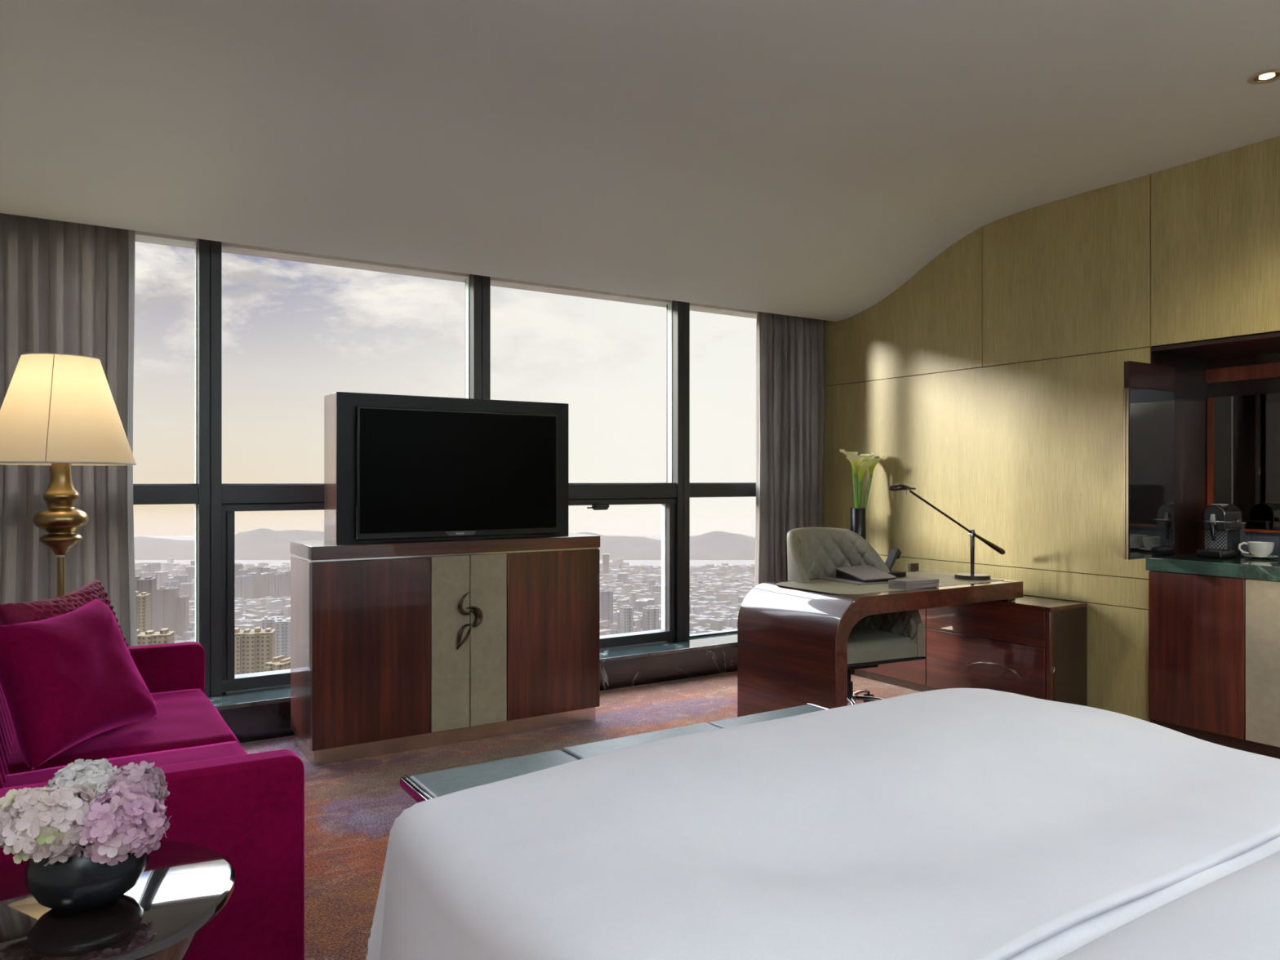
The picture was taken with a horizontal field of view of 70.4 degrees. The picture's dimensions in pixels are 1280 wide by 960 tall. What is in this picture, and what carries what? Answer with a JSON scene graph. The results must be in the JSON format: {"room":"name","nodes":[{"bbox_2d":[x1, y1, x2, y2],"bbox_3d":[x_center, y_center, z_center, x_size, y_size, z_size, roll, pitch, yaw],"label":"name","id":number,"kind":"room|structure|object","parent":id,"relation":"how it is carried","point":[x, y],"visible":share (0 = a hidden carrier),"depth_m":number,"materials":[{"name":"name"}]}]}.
{"room":"hotel room","nodes":[
{"label":"hotel room","id":0,"kind":"room"},
{"bbox_2d":[218,645,737,742],"bbox_3d":[-1.233,1.165,4.975,5.900,0.170,0.395,0,0,-33],"label":"wall","id":1,"kind":"structure","parent":0,"point":[253,723],"depth_m":5.48,"materials":[{"name":"black stone"}]},
{"bbox_2d":[133,483,198,504],"bbox_3d":[-2.733,-0.056,4.109,1.319,2.228,0.112,0,0,-33],"label":"window frame","id":2,"kind":"structure","parent":1,"relation":"in","point":[171,493],"depth_m":4.34,"materials":[{"name":"grey metal"}]},
{"bbox_2d":[195,238,222,696],"bbox_3d":[-2.138,-0.095,4.490,0.107,2.306,0.134,0,0,-33],"label":"window mullion","id":3,"kind":"structure","parent":1,"relation":"attached to","point":[208,253],"depth_m":4.44,"materials":[{"name":"grey metal"}]},
{"bbox_2d":[222,483,324,693],"bbox_3d":[-1.539,-0.056,4.875,1.318,2.228,0.112,0,0,-33],"label":"window","id":4,"kind":"structure","parent":1,"relation":"in","point":[235,496],"depth_m":4.53,"materials":[{"name":"grey metal"}]},
{"bbox_2d":[207,632,737,711],"bbox_3d":[-1.216,1.069,4.947,5.900,0.022,0.360,0,0,-33],"label":"window sill","id":5,"kind":"structure","parent":1,"relation":"on","point":[279,694],"depth_m":5.51,"materials":[{"name":"grey stone"}]},
{"bbox_2d":[465,274,490,399],"bbox_3d":[-0.943,-0.095,5.256,0.108,2.306,0.134,0,0,-33],"label":"window mullion","id":6,"kind":"structure","parent":1,"relation":"attached to","point":[477,287],"depth_m":5.21,"materials":[{"name":"grey metal"}]},
{"bbox_2d":[568,482,676,648],"bbox_3d":[-0.335,-0.056,5.630,1.319,2.228,0.142,0,0,-33],"label":"window","id":7,"kind":"structure","parent":1,"relation":"in","point":[600,495],"depth_m":5.86,"materials":[{"name":"grey metal"}]},
{"bbox_2d":[666,300,689,641],"bbox_3d":[0.250,-0.095,6.022,0.101,2.306,0.134,0,0,-33],"label":"window mullion","id":8,"kind":"structure","parent":1,"relation":"attached to","point":[677,313],"depth_m":5.97,"materials":[{"name":"grey metal"}]},
{"bbox_2d":[689,482,755,638],"bbox_3d":[0.749,-0.056,6.344,1.086,2.228,0.112,0,0,-33],"label":"window","id":9,"kind":"structure","parent":1,"relation":"in","point":[696,489],"depth_m":6.17,"materials":[{"name":"grey metal"}]},
{"bbox_2d":[240,671,921,959],"bbox_3d":[1.020,1.310,2.021,6.900,0.120,7.900,0,0,-33],"label":"floor","id":10,"kind":"structure","parent":0,"point":[352,807],"depth_m":3.81,"materials":[{"name":"fabric"}]},
{"bbox_2d":[0,352,136,597],"bbox_3d":[-2.205,0.392,3.457,0.501,1.716,0.501,0,0,-5],"label":"floor lamp","id":11,"kind":"object","parent":10,"relation":"on","point":[59,411],"visible":0.95,"depth_m":3.33,"materials":[{"name":"fabric"}]},
{"bbox_2d":[0,840,235,959],"bbox_3d":[-0.963,0.975,1.509,0.532,0.550,0.532,0,0,-33],"label":"side table","id":12,"kind":"object","parent":10,"relation":"on","point":[182,886],"visible":0.65,"depth_m":1.46,"materials":[{"name":"glass"}]},
{"bbox_2d":[24,846,149,912],"bbox_3d":[-0.916,0.642,1.508,0.177,0.116,0.177,0,0,-33],"label":"vase","id":13,"kind":"object","parent":12,"relation":"on","point":[77,884],"visible":0.59,"depth_m":1.44,"materials":[{"name":"black ceramic"}]},
{"bbox_2d":[0,786,39,848],"bbox_3d":[-1.003,0.580,1.484,0.143,0.147,0.122,0,0,24],"label":"hydrangea","id":14,"kind":"object","parent":13,"relation":"in","point":[13,795],"visible":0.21,"depth_m":1.47,"materials":[{"name":"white plant"}]},
{"bbox_2d":[0,781,99,866],"bbox_3d":[-0.936,0.570,1.450,0.145,0.164,0.148,0,0,-8],"label":"hydrangea","id":15,"kind":"object","parent":13,"relation":"in","point":[41,825],"visible":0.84,"depth_m":1.41,"materials":[{"name":"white plant"}]},
{"bbox_2d":[44,758,118,794],"bbox_3d":[-0.954,0.567,1.569,0.135,0.170,0.136,0,0,30],"label":"hydrangea","id":16,"kind":"object","parent":13,"relation":"in","point":[96,772],"visible":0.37,"depth_m":1.54,"materials":[{"name":"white plant"}]},
{"bbox_2d":[75,781,172,866],"bbox_3d":[-0.846,0.573,1.479,0.140,0.160,0.143,0,0,-12],"label":"hydrangea","id":17,"kind":"object","parent":13,"relation":"in","point":[122,820],"visible":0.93,"depth_m":1.44,"materials":[{"name":"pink plant"}]},
{"bbox_2d":[99,760,169,803],"bbox_3d":[-0.882,0.572,1.577,0.111,0.161,0.123,0,0,-14],"label":"hydrangea","id":18,"kind":"object","parent":13,"relation":"in","point":[151,779],"visible":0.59,"depth_m":1.56,"materials":[{"name":"pink plant"}]},
{"bbox_2d":[0,641,304,959],"bbox_3d":[-1.572,0.813,2.556,0.835,0.874,1.736,0,0,-33],"label":"sofa","id":19,"kind":"object","parent":10,"relation":"on","point":[223,798],"visible":0.5,"depth_m":2.02,"materials":[{"name":"fabric"}]},
{"bbox_2d":[0,579,130,653],"bbox_3d":[-1.707,0.537,2.751,0.240,0.425,0.455,0,0,-5],"label":"pillow","id":20,"kind":"object","parent":19,"relation":"on","point":[19,612],"visible":0.13,"depth_m":2.65,"materials":[{"name":"fabric"}]},
{"bbox_2d":[0,599,157,770],"bbox_3d":[-1.629,0.560,2.592,0.262,0.380,0.522,0,0,3],"label":"pillow","id":21,"kind":"object","parent":19,"relation":"on","point":[68,679],"visible":1,"depth_m":2.47,"materials":[{"name":"fabric"}]},
{"bbox_2d":[6,688,241,773],"bbox_3d":[-1.690,0.845,2.924,0.635,0.161,0.816,0,0,-33],"label":"seat cushion","id":22,"kind":"object","parent":19,"relation":"on","point":[185,717],"depth_m":2.75,"materials":[{"name":"fabric"}]},
{"bbox_2d":[3,741,247,787],"bbox_3d":[-1.267,0.845,2.265,0.635,0.160,0.744,0,0,-33],"label":"seat cushion","id":23,"kind":"object","parent":19,"relation":"on","point":[171,757],"depth_m":2.51,"materials":[{"name":"fabric"}]},
{"bbox_2d":[290,391,599,766],"bbox_3d":[-0.927,0.422,4.507,1.451,1.656,0.452,0,0,-33],"label":"media cabinet","id":24,"kind":"object","parent":10,"relation":"on","point":[397,645],"visible":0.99,"depth_m":4.27,"materials":[{"name":"brown wood"}]},
{"bbox_2d":[355,405,557,540],"bbox_3d":[-0.875,-0.032,4.480,1.042,0.620,0.037,0,0,-33],"label":"television","id":25,"kind":"object","parent":24,"relation":"on","point":[420,473],"visible":1,"depth_m":4.44,"materials":[{"name":"black plastic"}]},
{"bbox_2d":[400,702,828,803],"bbox_3d":[0.129,1.024,2.617,1.495,0.453,0.545,0,0,-33],"label":"bench","id":26,"kind":"object","parent":10,"relation":"on","point":[426,786],"visible":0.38,"depth_m":2.58,"materials":[{"name":"fabric"}]},
{"bbox_2d":[786,527,925,705],"bbox_3d":[1.098,0.759,4.918,0.600,0.979,0.628,0,0,-26],"label":"desk chair","id":27,"kind":"object","parent":10,"relation":"on","point":[812,553],"visible":0.48,"depth_m":4.91,"materials":[{"name":"beige leather"}]},
{"bbox_2d":[737,570,1022,716],"bbox_3d":[1.278,0.895,4.781,1.387,0.710,0.705,0,0,-33],"label":"desk","id":28,"kind":"object","parent":10,"relation":"on","point":[793,637],"visible":0.88,"depth_m":4.43,"materials":[{"name":"brown wood"}]},
{"bbox_2d":[817,576,888,584],"bbox_3d":[1.208,0.537,4.894,0.362,0.006,0.350,0,0,-26],"label":"mat","id":29,"kind":"object","parent":28,"relation":"on","point":[832,578],"visible":0.55,"depth_m":4.81,"materials":[{"name":"brown leather"}]},
{"bbox_2d":[835,548,906,582],"bbox_3d":[1.302,0.463,4.948,0.476,0.154,0.319,0,0,-33],"label":"telephone","id":30,"kind":"object","parent":28,"relation":"on","point":[863,573],"visible":0.93,"depth_m":4.92,"materials":[{"name":"black plastic"}]},
{"bbox_2d":[907,562,918,571],"bbox_3d":[1.620,0.516,5.380,0.070,0.048,0.024,0,0,-33],"label":"wall outlet","id":31,"kind":"object","parent":28,"relation":"on","point":[913,566],"visible":1,"depth_m":5.37,"materials":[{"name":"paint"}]},
{"bbox_2d":[888,577,938,589],"bbox_3d":[1.375,0.520,4.569,0.252,0.040,0.126,0,0,-33],"label":"box","id":32,"kind":"object","parent":28,"relation":"on","point":[914,582],"visible":1,"depth_m":4.53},
{"bbox_2d":[888,582,938,589],"bbox_3d":[1.375,0.531,4.569,0.250,0.019,0.125,0,0,-33],"label":"tray","id":33,"kind":"object","parent":32,"relation":"on","point":[893,585],"depth_m":4.52,"materials":[{"name":"grey leather"}]},
{"bbox_2d":[888,484,1005,580],"bbox_3d":[1.682,0.280,4.888,0.838,0.521,0.186,0,0,-33],"label":"desk lamp","id":34,"kind":"object","parent":28,"relation":"on","point":[972,575],"visible":1,"depth_m":4.94,"materials":[{"name":"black metal"}]},
{"bbox_2d":[851,595,1087,706],"bbox_3d":[1.795,0.951,5.408,0.332,0.598,1.639,0,0,-33],"label":"drawer cabinet","id":35,"kind":"object","parent":10,"relation":"on","point":[1028,646],"visible":0.59,"depth_m":4.87,"materials":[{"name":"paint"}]},
{"bbox_2d":[850,507,866,540],"bbox_3d":[1.432,0.417,5.952,0.098,0.467,0.098,0,0,-33],"label":"vase","id":36,"kind":"object","parent":35,"relation":"on","point":[858,516],"visible":0.36,"depth_m":5.91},
{"bbox_2d":[839,448,857,508],"bbox_3d":[1.383,0.090,5.987,0.125,0.588,0.122,0,0,-33],"label":"calla lily","id":37,"kind":"object","parent":36,"relation":"in","point":[842,451],"visible":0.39,"depth_m":5.96,"materials":[{"name":"green plant"}]},
{"bbox_2d":[845,454,865,508],"bbox_3d":[1.393,0.110,5.870,0.143,0.549,0.120,0,0,-33],"label":"calla lily","id":38,"kind":"object","parent":36,"relation":"in","point":[855,460],"visible":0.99,"depth_m":5.88,"materials":[{"name":"green plant"}]},
{"bbox_2d":[856,461,872,508],"bbox_3d":[1.444,0.133,5.893,0.126,0.503,0.120,0,0,-33],"label":"calla lily","id":39,"kind":"object","parent":36,"relation":"in","point":[864,465],"visible":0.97,"depth_m":5.90,"materials":[{"name":"green plant"}]},
{"bbox_2d":[858,453,875,502],"bbox_3d":[1.481,0.103,5.955,0.120,0.563,0.126,0,0,-33],"label":"calla lily","id":40,"kind":"object","parent":36,"relation":"in","point":[867,457],"visible":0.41,"depth_m":5.92,"materials":[{"name":"green plant"}]},
{"bbox_2d":[862,455,884,508],"bbox_3d":[1.534,0.113,5.933,0.142,0.544,0.132,0,0,-33],"label":"calla lily","id":41,"kind":"object","parent":36,"relation":"in","point":[874,461],"visible":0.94,"depth_m":5.93,"materials":[{"name":"green plant"}]},
{"bbox_2d":[1148,570,1279,759],"bbox_3d":[3.382,0.851,3.769,0.616,0.798,2.186,0,0,-33],"label":"base cabinet","id":42,"kind":"object","parent":10,"relation":"on","point":[1214,642],"visible":0.98,"depth_m":4.26,"materials":[{"name":"paint"}]},
{"bbox_2d":[1145,553,1279,581],"bbox_3d":[3.377,0.417,3.771,0.638,0.065,2.191,0,0,-33],"label":"countertop","id":43,"kind":"structure","parent":42,"relation":"on","point":[1242,566],"depth_m":4.29,"materials":[{"name":"green stone"}]},
{"bbox_2d":[1150,332,1279,557],"bbox_3d":[3.390,-0.139,3.786,0.593,1.046,2.199,0,0,-33],"label":"cabinet","id":44,"kind":"object","parent":43,"relation":"on","point":[1227,391],"visible":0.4,"depth_m":4.68,"materials":[{"name":"paint"}]},
{"bbox_2d":[1123,360,1174,559],"bbox_3d":[2.471,-0.093,4.404,0.412,0.938,0.030,0,0,-33],"label":"door","id":45,"kind":"structure","parent":44,"relation":"attached to","point":[1148,395],"depth_m":4.37,"materials":[{"name":"paint"}]},
{"bbox_2d":[1213,396,1231,504],"bbox_3d":[3.066,-0.093,4.769,0.012,0.686,0.086,0,0,-33],"label":"mirror","id":46,"kind":"object","parent":44,"relation":"attached to","point":[1222,405],"depth_m":4.77,"materials":[{"name":"grey mirror"}]},
{"bbox_2d":[1232,392,1279,529],"bbox_3d":[3.645,-0.093,3.866,0.012,0.686,2.049,0,0,-33],"label":"mirror","id":47,"kind":"object","parent":44,"relation":"on","point":[1255,415],"depth_m":4.63,"materials":[{"name":"grey mirror"}]},
{"bbox_2d":[1195,503,1245,558],"bbox_3d":[2.912,0.252,4.540,0.277,0.262,0.141,0,0,-33],"label":"coffee machine","id":48,"kind":"object","parent":43,"relation":"on","point":[1223,526],"visible":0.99,"depth_m":4.49,"materials":[{"name":"black metal"}]},
{"bbox_2d":[1204,530,1226,549],"bbox_3d":[2.859,0.297,4.505,0.004,0.090,0.102,0,0,-33],"label":"grille","id":49,"kind":"object","parent":48,"relation":"attached to","point":[1220,542],"depth_m":4.50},
{"bbox_2d":[1195,548,1240,558],"bbox_3d":[2.880,0.363,4.519,0.200,0.039,0.120,0,0,-33],"label":"drip tray","id":50,"kind":"object","parent":48,"relation":"on","point":[1203,553],"depth_m":4.47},
{"bbox_2d":[1243,554,1278,559],"bbox_3d":[3.044,0.377,4.449,0.143,0.014,0.143,0,0,-33],"label":"saucer","id":51,"kind":"object","parent":43,"relation":"on","point":[1252,556],"visible":0.9,"depth_m":4.42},
{"bbox_2d":[1237,541,1275,556],"bbox_3d":[3.032,0.342,4.448,0.136,0.073,0.113,0,0,-7],"label":"coffee cup","id":52,"kind":"object","parent":51,"relation":"on","point":[1258,548],"visible":0.93,"depth_m":4.42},
{"bbox_3d":[0.913,0.650,1.323,2.075,1.200,2.140,0,0,-33],"label":"bed","id":53,"kind":"object","parent":10,"relation":"on","visible":0},
{"bbox_2d":[365,688,1279,959],"bbox_3d":[0.571,0.833,1.861,2.051,0.566,1.062,0,0,-33],"label":"duvet","id":54,"kind":"object","parent":53,"relation":"on","point":[950,824],"visible":0.98,"depth_m":1.61,"materials":[{"name":"white fabric"}]},
{"bbox_2d":[1007,835,1279,959],"bbox_3d":[1.127,0.815,0.989,2.012,0.562,1.048,0,0,-33],"label":"sheet","id":55,"kind":"object","parent":53,"relation":"on","point":[1229,909],"visible":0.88,"depth_m":1.19,"materials":[{"name":"white fabric"}]},
{"bbox_2d":[0,0,1279,321],"bbox_3d":[1.149,-1.431,1.819,6.900,0.638,7.420,0,0,-33],"label":"ceiling","id":56,"kind":"structure","parent":0,"point":[802,158],"depth_m":3.66,"materials":[{"name":"paint"}]},
{"bbox_2d":[1247,68,1279,84],"bbox_3d":[2.390,-1.538,3.459,0.124,0.006,0.124,0,0,-33],"label":"recessed light","id":57,"kind":"object","parent":56,"relation":"in","point":[1271,75],"visible":1,"depth_m":3.46,"materials":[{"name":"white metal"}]},
{"bbox_2d":[822,135,1279,722],"bbox_3d":[3.586,-0.250,3.669,0.800,3.000,7.900,0,0,-33],"label":"wall","id":58,"kind":"structure","parent":0,"point":[988,384],"depth_m":4.99,"materials":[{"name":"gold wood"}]},
{"bbox_3d":[-1.799,-0.250,0.211,0.200,3.000,7.900,0,0,-33],"label":"wall","id":59,"kind":"structure","parent":0,"visible":0},
{"bbox_2d":[134,230,757,318],"bbox_3d":[-1.336,-1.208,5.090,6.250,0.081,0.150,0,0,-33],"label":"trim","id":60,"kind":"structure","parent":59,"relation":"attached to","point":[140,236],"depth_m":5.08,"materials":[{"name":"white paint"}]},
{"label":"outside","id":61,"kind":"structure","parent":0,"visible":0},
{"bbox_2d":[133,535,755,566],"bbox_3d":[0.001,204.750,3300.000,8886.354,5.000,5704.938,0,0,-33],"label":"water","id":62,"kind":"structure","parent":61,"point":[271,562],"depth_m":2259.96,"materials":[{"name":"grey liquid"}]},
{"bbox_3d":[-0.980,-1.500,5.136,6.900,0.500,0.498,0,0,-33],"label":"trim","id":63,"kind":"structure","parent":0,"visible":0},
{"bbox_3d":[-1.186,-1.238,4.901,5.860,0.020,0.050,0,0,-33],"label":"track","id":64,"kind":"object","parent":63,"relation":"attached to","visible":0},
{"bbox_2d":[0,213,137,646],"bbox_3d":[-2.984,-0.095,3.748,1.601,2.290,0.166,0,0,-33],"label":"curtain","id":65,"kind":"object","parent":64,"relation":"hanging from","point":[66,287],"visible":0.5,"depth_m":4.04,"materials":[{"name":"fabric"}]},
{"bbox_2d":[754,311,824,586],"bbox_3d":[1.043,-0.095,6.338,0.606,2.290,0.170,0,0,-33],"label":"curtain","id":66,"kind":"object","parent":64,"relation":"hanging from","point":[790,349],"visible":0.75,"depth_m":6.28,"materials":[{"name":"fabric"}]},
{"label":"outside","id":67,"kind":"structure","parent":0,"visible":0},
{"bbox_2d":[133,528,755,559],"bbox_3d":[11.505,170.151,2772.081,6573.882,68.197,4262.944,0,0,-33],"label":"hills","id":68,"kind":"structure","parent":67,"point":[261,544],"depth_m":2372.47,"materials":[{"name":"grey"}]},
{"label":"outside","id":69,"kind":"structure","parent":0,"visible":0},
{"bbox_2d":[175,568,754,640],"bbox_3d":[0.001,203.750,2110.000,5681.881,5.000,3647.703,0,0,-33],"label":"land","id":70,"kind":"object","parent":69,"point":[192,619],"depth_m":1438.63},
{"bbox_2d":[135,591,151,632],"bbox_3d":[-440.598,149.750,799.322,13.800,103.000,16.200,0,0,-14],"label":"tower block","id":71,"kind":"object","parent":70,"relation":"on","point":[143,599],"visible":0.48,"depth_m":794.29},
{"bbox_2d":[137,571,151,577],"bbox_3d":[-903.500,184.219,1652.443,15.539,34.062,18.200,0,0,7],"label":"tower block","id":72,"kind":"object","parent":70,"relation":"on","point":[142,574],"visible":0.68,"depth_m":1646.58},
{"bbox_2d":[135,576,156,631],"bbox_3d":[-553.518,154.250,1009.322,24.800,94.000,20.200,0,0,-14],"label":"tower block","id":73,"kind":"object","parent":70,"relation":"on","point":[148,584],"visible":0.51,"depth_m":1004.57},
{"bbox_2d":[146,562,160,577],"bbox_3d":[-925.055,179.282,1725.804,17.572,43.935,18.200,0,0,15],"label":"tower block","id":74,"kind":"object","parent":70,"relation":"on","point":[152,567],"visible":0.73,"depth_m":1718.87,"materials":[{"name":"concrete"}]},
{"bbox_2d":[137,627,174,645],"bbox_3d":[-334.592,151.750,619.322,27.800,99.000,16.200,0,0,-14],"label":"tower block","id":75,"kind":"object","parent":70,"relation":"on","point":[164,636],"visible":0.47,"depth_m":615.05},
{"bbox_2d":[153,570,168,588],"bbox_3d":[-851.224,181.593,1610.701,17.008,39.315,18.200,0,0,14],"label":"tower block","id":76,"kind":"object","parent":70,"relation":"on","point":[162,576],"visible":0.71,"depth_m":1603.73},
{"bbox_2d":[156,586,178,635],"bbox_3d":[-598.587,168.250,1149.322,22.800,66.000,20.200,0,0,-14],"label":"tower block","id":77,"kind":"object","parent":70,"relation":"on","point":[166,597],"visible":0.8,"depth_m":1140.83,"materials":[{"name":"concrete"}]},
{"bbox_2d":[164,580,178,587],"bbox_3d":[-735.107,179.670,1423.907,13.908,43.161,18.200,0,0,14],"label":"tower block","id":78,"kind":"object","parent":70,"relation":"on","point":[168,584],"visible":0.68,"depth_m":1418.23,"materials":[{"name":"concrete"}]},
{"bbox_2d":[173,574,188,595],"bbox_3d":[-762.443,179.157,1507.082,21.359,44.186,18.200,0,0,-21],"label":"tower block","id":79,"kind":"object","parent":70,"relation":"on","point":[180,578],"visible":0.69,"depth_m":1500.32,"materials":[{"name":"concrete"}]},
{"bbox_2d":[176,595,189,636],"bbox_3d":[-586.217,174.250,1159.322,14.800,54.000,20.200,0,0,-14],"label":"tower block","id":80,"kind":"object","parent":70,"relation":"on","point":[182,602],"visible":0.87,"depth_m":1151.18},
{"bbox_2d":[179,582,193,599],"bbox_3d":[-741.918,184.740,1484.945,17.927,33.020,18.200,0,0,-15],"label":"tower block","id":81,"kind":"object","parent":70,"relation":"on","point":[185,588],"visible":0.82,"depth_m":1477.79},
{"bbox_2d":[185,565,195,582],"bbox_3d":[-847.615,181.791,1715.148,16.494,38.919,18.200,0,0,-4],"label":"tower block","id":82,"kind":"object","parent":70,"relation":"on","point":[190,570],"visible":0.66,"depth_m":1707.16,"materials":[{"name":"concrete"}]},
{"bbox_2d":[235,575,239,598],"bbox_3d":[-670.116,180.783,1519.179,11.898,40.933,18.200,0,0,-17],"label":"tower block","id":83,"kind":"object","parent":70,"relation":"on","point":[237,576],"visible":0.36,"depth_m":1509.88,"materials":[{"name":"concrete"}]},
{"bbox_2d":[234,563,243,583],"bbox_3d":[-708.256,174.075,1599.088,16.818,54.350,18.200,0,0,-20],"label":"tower block","id":84,"kind":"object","parent":70,"relation":"on","point":[240,566],"visible":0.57,"depth_m":1592.03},
{"bbox_2d":[238,568,249,576],"bbox_3d":[-668.355,175.753,1533.859,17.227,50.995,18.200,0,0,-19],"label":"tower block","id":85,"kind":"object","parent":70,"relation":"on","point":[242,571],"visible":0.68,"depth_m":1526.56,"materials":[{"name":"concrete"}]},
{"bbox_2d":[238,574,252,599],"bbox_3d":[-650.926,179.006,1495.639,15.918,44.488,18.200,0,0,15],"label":"tower block","id":86,"kind":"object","parent":70,"relation":"on","point":[245,582],"visible":0.83,"depth_m":1489.01,"materials":[{"name":"concrete"}]},
{"bbox_2d":[247,572,257,598],"bbox_3d":[-653.515,178.399,1529.303,12.042,45.702,18.200,0,0,-10],"label":"tower block","id":87,"kind":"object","parent":70,"relation":"on","point":[254,575],"visible":0.69,"depth_m":1522.84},
{"bbox_2d":[247,566,258,598],"bbox_3d":[-657.737,174.393,1541.641,11.304,53.715,18.200,0,0,17],"label":"tower block","id":88,"kind":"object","parent":70,"relation":"on","point":[252,569],"visible":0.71,"depth_m":1545.31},
{"bbox_2d":[234,626,275,675],"bbox_3d":[-273.105,152.750,639.322,28.800,97.000,17.200,0,0,-14],"label":"tower block","id":89,"kind":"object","parent":70,"relation":"on","point":[255,648],"visible":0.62,"depth_m":632.65,"materials":[{"name":"concrete"}]},
{"bbox_2d":[254,565,264,597],"bbox_3d":[-655.356,174.769,1556.756,11.367,52.962,18.200,0,0,21],"label":"tower block","id":90,"kind":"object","parent":70,"relation":"on","point":[260,568],"visible":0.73,"depth_m":1554.01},
{"bbox_2d":[261,572,267,598],"bbox_3d":[-632.495,178.998,1534.364,15.357,44.504,18.200,0,0,-22],"label":"tower block","id":91,"kind":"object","parent":70,"relation":"on","point":[264,575],"visible":0.7,"depth_m":1525.07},
{"bbox_2d":[262,565,270,573],"bbox_3d":[-644.435,175.150,1565.624,12.234,52.201,18.200,0,0,-21],"label":"tower block","id":92,"kind":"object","parent":70,"relation":"on","point":[266,569],"visible":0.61,"depth_m":1558.19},
{"bbox_2d":[262,616,276,629],"bbox_3d":[-369.331,168.750,904.355,13.800,65.000,18.200,0,0,-23],"label":"tower block","id":93,"kind":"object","parent":70,"relation":"on","point":[267,622],"visible":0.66,"depth_m":897.20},
{"bbox_2d":[266,571,279,596],"bbox_3d":[-618.331,177.999,1527.148,11.962,46.501,18.200,0,0,20],"label":"tower block","id":94,"kind":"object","parent":70,"relation":"on","point":[269,575],"visible":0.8,"depth_m":1518.75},
{"bbox_2d":[264,655,290,671],"bbox_3d":[-220.813,155.250,559.331,12.800,92.000,18.200,0,0,17],"label":"tower block","id":95,"kind":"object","parent":70,"relation":"on","point":[277,663],"visible":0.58,"depth_m":553.90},
{"bbox_2d":[272,573,285,598],"bbox_3d":[-595.463,177.339,1496.390,11.845,47.822,18.200,0,0,16],"label":"tower block","id":96,"kind":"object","parent":70,"relation":"on","point":[278,579],"visible":0.82,"depth_m":1489.74,"materials":[{"name":"concrete"}]},
{"bbox_2d":[275,617,290,657],"bbox_3d":[-344.576,167.750,879.355,16.800,67.000,18.200,0,0,-23],"label":"tower block","id":97,"kind":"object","parent":70,"relation":"on","point":[282,627],"visible":0.6,"depth_m":872.14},
{"bbox_2d":[285,569,290,596],"bbox_3d":[-567.788,174.502,1482.963,16.714,53.496,18.200,0,0,6],"label":"tower block","id":98,"kind":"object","parent":70,"relation":"on","point":[287,573],"visible":0.32,"depth_m":1475.62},
{"bbox_2d":[134,558,755,643],"bbox_3d":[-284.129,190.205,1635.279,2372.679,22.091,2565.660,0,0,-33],"label":"city","id":99,"kind":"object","parent":70,"relation":"on","point":[707,584],"visible":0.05,"depth_m":1494.11},
{"bbox_2d":[602,553,608,577],"bbox_3d":[-69.514,175.329,1847.721,13.289,51.842,18.200,0,0,-5],"label":"tower block","id":100,"kind":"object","parent":70,"relation":"on","point":[605,556],"visible":0.79,"depth_m":1839.13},
{"bbox_2d":[600,589,613,623],"bbox_3d":[-47.873,176.250,1249.386,18.800,50.000,16.200,0,0,-29],"label":"tower block","id":101,"kind":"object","parent":70,"relation":"on","point":[606,596],"visible":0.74,"depth_m":1243.51,"materials":[{"name":"concrete"}]},
{"bbox_2d":[616,610,619,630],"bbox_3d":[-22.734,186.288,1189.434,14.544,29.923,18.200,0,0,-8],"label":"tower block","id":102,"kind":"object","parent":70,"relation":"on","point":[617,611],"visible":0.16,"depth_m":1183.24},
{"bbox_2d":[617,572,628,584],"bbox_3d":[-32.181,188.124,1712.098,16.191,26.253,18.200,0,0,18],"label":"tower block","id":103,"kind":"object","parent":70,"relation":"on","point":[623,577],"visible":0.79,"depth_m":1705.08,"materials":[{"name":"concrete"}]},
{"bbox_2d":[618,604,633,633],"bbox_3d":[-14.816,169.750,999.386,11.800,63.000,14.200,0,0,-29],"label":"tower block","id":104,"kind":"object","parent":70,"relation":"on","point":[626,612],"visible":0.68,"depth_m":994.81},
{"bbox_2d":[629,591,636,608],"bbox_3d":[-10.584,188.250,1419.322,9.800,26.000,14.200,0,0,-14],"label":"tower block","id":105,"kind":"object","parent":70,"relation":"on","point":[633,595],"visible":0.82,"depth_m":1414.25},
{"bbox_2d":[635,599,648,612],"bbox_3d":[2.441,188.203,1323.980,16.634,26.094,18.200,0,0,14],"label":"tower block","id":106,"kind":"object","parent":70,"relation":"on","point":[640,603],"visible":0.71,"depth_m":1316.62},
{"bbox_2d":[643,598,654,604],"bbox_3d":[13.511,191.980,1395.412,15.187,18.539,18.200,0,0,-10],"label":"tower block","id":107,"kind":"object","parent":70,"relation":"on","point":[651,601],"visible":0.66,"depth_m":1388.25,"materials":[{"name":"concrete"}]},
{"bbox_2d":[641,606,659,631],"bbox_3d":[12.044,170.250,999.386,14.800,62.000,14.200,0,0,-29],"label":"tower block","id":108,"kind":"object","parent":70,"relation":"on","point":[650,614],"visible":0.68,"depth_m":994.81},
{"bbox_2d":[646,578,655,591],"bbox_3d":[19.898,188.218,1599.561,11.065,26.064,18.200,0,0,-19],"label":"tower block","id":109,"kind":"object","parent":70,"relation":"on","point":[650,583],"visible":0.73,"depth_m":1592.80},
{"bbox_2d":[652,584,661,594],"bbox_3d":[31.578,189.666,1536.867,18.603,23.168,18.200,0,0,20],"label":"tower block","id":110,"kind":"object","parent":70,"relation":"on","point":[656,588],"visible":0.51,"depth_m":1529.91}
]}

